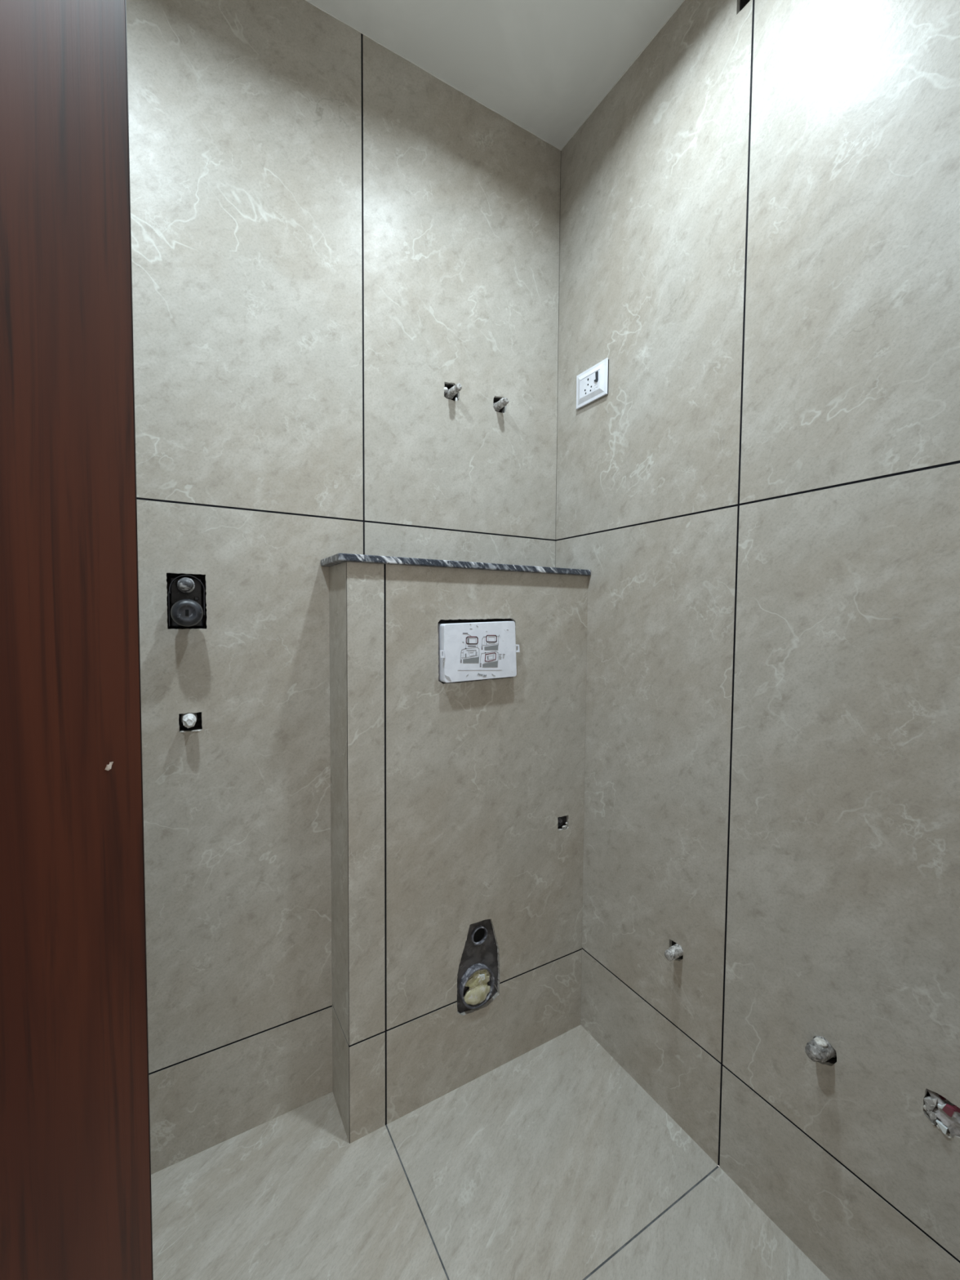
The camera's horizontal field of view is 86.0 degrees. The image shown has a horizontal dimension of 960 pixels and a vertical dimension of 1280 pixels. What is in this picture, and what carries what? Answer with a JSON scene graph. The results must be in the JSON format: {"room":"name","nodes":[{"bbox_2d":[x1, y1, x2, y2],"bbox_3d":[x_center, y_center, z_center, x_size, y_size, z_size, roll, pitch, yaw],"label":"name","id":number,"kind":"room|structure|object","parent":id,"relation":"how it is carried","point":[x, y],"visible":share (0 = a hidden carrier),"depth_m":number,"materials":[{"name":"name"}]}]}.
{"room":"building under construction","nodes":[
{"label":"building under construction","id":0,"kind":"room"},
{"bbox_2d":[125,0,560,1174],"bbox_3d":[-0.567,-0.147,1.186,2.040,2.555,0.140,-1,3,-30],"label":"wall","id":1,"kind":"structure","parent":0,"point":[331,236],"depth_m":1.17,"materials":[{"name":"tile"}]},
{"bbox_2d":[168,574,204,626],"bbox_3d":[-0.611,-0.081,1.075,0.066,0.110,0.121,-1,3,-30],"label":"shower valve","id":2,"kind":"object","parent":1,"relation":"attached to","point":[185,595],"visible":1,"depth_m":1.06,"materials":[{"name":"black plastic"}]},
{"bbox_2d":[180,712,199,733],"bbox_3d":[-0.616,0.174,1.097,0.041,0.045,0.086,-1,3,-30],"label":"pipe stub","id":3,"kind":"object","parent":1,"relation":"attached to","point":[188,720],"visible":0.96,"depth_m":1.07,"materials":[{"name":"paint"}]},
{"bbox_2d":[305,0,560,150],"bbox_3d":[-0.583,-1.417,1.029,1.900,0.004,0.002,-1,3,-30],"label":"trim","id":4,"kind":"structure","parent":1,"relation":"attached to","point":[308,2],"depth_m":1.30,"materials":[{"name":"white"}]},
{"bbox_2d":[444,382,462,400],"bbox_3d":[-0.079,-0.649,1.366,0.045,0.040,0.092,-1,3,-30],"label":"pipe stub","id":5,"kind":"object","parent":1,"relation":"attached to","point":[450,393],"visible":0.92,"depth_m":1.35,"materials":[{"name":"paint"}]},
{"bbox_2d":[493,397,508,412],"bbox_3d":[0.050,-0.655,1.441,0.027,0.026,0.093,-1,3,-30],"label":"pipe stub","id":6,"kind":"object","parent":1,"relation":"attached to","point":[497,406],"visible":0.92,"depth_m":1.42,"materials":[{"name":"paint"}]},
{"bbox_2d":[328,561,587,1143],"bbox_3d":[-0.033,0.475,1.363,0.681,1.304,0.146,-1,3,-30],"label":"wall","id":7,"kind":"structure","parent":0,"point":[447,799],"depth_m":1.25,"materials":[{"name":"tile"}]},
{"bbox_2d":[320,553,591,575],"bbox_3d":[-0.034,-0.184,1.321,0.700,0.016,0.159,-1,3,-30],"label":"granite ledge","id":8,"kind":"object","parent":7,"relation":"on","point":[338,558],"visible":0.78,"depth_m":1.20,"materials":[{"name":"grey stone"}]},
{"bbox_2d":[458,963,494,1008],"bbox_3d":[-0.008,0.885,1.317,0.097,0.105,0.020,-1,3,-30],"label":"pipe","id":9,"kind":"object","parent":7,"relation":"attached to","point":[463,988],"visible":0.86,"depth_m":1.31,"materials":[{"name":"grey plastic"}]},
{"bbox_2d":[463,968,502,1004],"bbox_3d":[0.007,0.896,1.325,0.118,0.113,0.024,-1,3,-30],"label":"plastic bag","id":10,"kind":"object","parent":9,"relation":"in","point":[478,989],"visible":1,"depth_m":1.31,"materials":[{"name":"white plastic"}]},
{"bbox_2d":[437,621,519,682],"bbox_3d":[-0.011,0.025,1.281,0.227,0.145,0.068,-1,3,-30],"label":"cistern cover","id":11,"kind":"object","parent":7,"relation":"attached to","point":[484,650],"visible":1,"depth_m":1.25,"materials":[{"name":"white plastic"}]},
{"bbox_2d":[471,924,487,945],"bbox_3d":[-0.002,0.757,1.320,0.045,0.046,0.010,-1,3,-30],"label":"pipe","id":12,"kind":"object","parent":7,"relation":"attached to","point":[479,934],"visible":1,"depth_m":1.32,"materials":[{"name":"grey plastic"}]},
{"bbox_2d":[557,816,567,827],"bbox_3d":[0.221,0.506,1.448,0.039,0.037,0.035,-1,3,-30],"label":"plug","id":13,"kind":"object","parent":7,"relation":"attached to","point":[561,820],"visible":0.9,"depth_m":1.44,"materials":[{"name":"black plastic"}]},
{"bbox_2d":[557,816,564,826],"bbox_3d":[0.217,0.504,1.450,0.034,0.034,0.026,-1,3,-30],"label":"socket","id":14,"kind":"object","parent":13,"relation":"attached to","point":[561,820],"depth_m":1.44,"materials":[{"name":"black plastic"}]},
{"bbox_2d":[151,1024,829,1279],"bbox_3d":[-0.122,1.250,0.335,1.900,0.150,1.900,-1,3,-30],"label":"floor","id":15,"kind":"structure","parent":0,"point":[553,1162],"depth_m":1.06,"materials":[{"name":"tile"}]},
{"bbox_2d":[307,0,683,148],"bbox_3d":[-0.243,-1.451,0.485,2.140,0.120,1.560,-1,3,-30],"label":"ceiling","id":16,"kind":"structure","parent":0,"point":[544,67],"depth_m":1.23,"materials":[{"name":"paint"}]},
{"bbox_2d":[555,0,959,1279],"bbox_3d":[0.617,-0.132,1.043,0.140,2.555,1.300,-1,3,-30],"label":"wall","id":17,"kind":"structure","parent":0,"point":[760,217],"depth_m":0.98,"materials":[{"name":"tile"}]},
{"bbox_2d":[576,357,608,409],"bbox_3d":[0.304,-0.698,1.408,0.016,0.093,0.121,-1,3,-30],"label":"socket","id":18,"kind":"object","parent":17,"relation":"attached to","point":[592,384],"visible":1,"depth_m":1.40,"materials":[{"name":"white plastic"}]},
{"bbox_2d":[560,0,684,150],"bbox_3d":[0.564,-1.405,0.947,0.002,0.004,1.300,-1,3,-30],"label":"trim","id":19,"kind":"structure","parent":17,"relation":"attached to","point":[677,7],"depth_m":1.28,"materials":[{"name":"white"}]},
{"bbox_2d":[664,943,683,962],"bbox_3d":[0.463,0.729,1.204,0.089,0.047,0.037,-1,3,-30],"label":"pipe stub","id":20,"kind":"object","parent":17,"relation":"attached to","point":[675,951],"visible":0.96,"depth_m":1.18,"materials":[{"name":"paint"}]},
{"bbox_2d":[804,1035,836,1062],"bbox_3d":[0.622,0.736,0.933,0.088,0.046,0.047,-1,3,-30],"label":"pipe stub","id":21,"kind":"object","parent":17,"relation":"attached to","point":[819,1049],"visible":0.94,"depth_m":0.91,"materials":[{"name":"paint"}]},
{"bbox_2d":[923,1088,959,1138],"bbox_3d":[0.718,0.721,0.780,0.030,0.072,0.081,-1,3,-30],"label":"wrapper","id":22,"kind":"object","parent":17,"relation":"in","point":[941,1112],"visible":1,"depth_m":0.78,"materials":[{"name":"paint"}]},
{"bbox_3d":[-0.015,0.142,-0.133,0.745,2.110,0.124,-1,3,-30],"label":"trim","id":23,"kind":"structure","parent":0,"visible":0},
{"bbox_2d":[0,0,153,1279],"bbox_3d":[-0.347,0.137,0.108,0.040,2.077,0.720,1,3,4],"label":"door","id":24,"kind":"structure","parent":23,"relation":"attached to","point":[76,1194],"depth_m":0.38,"materials":[{"name":"brown wood"}]}
]}

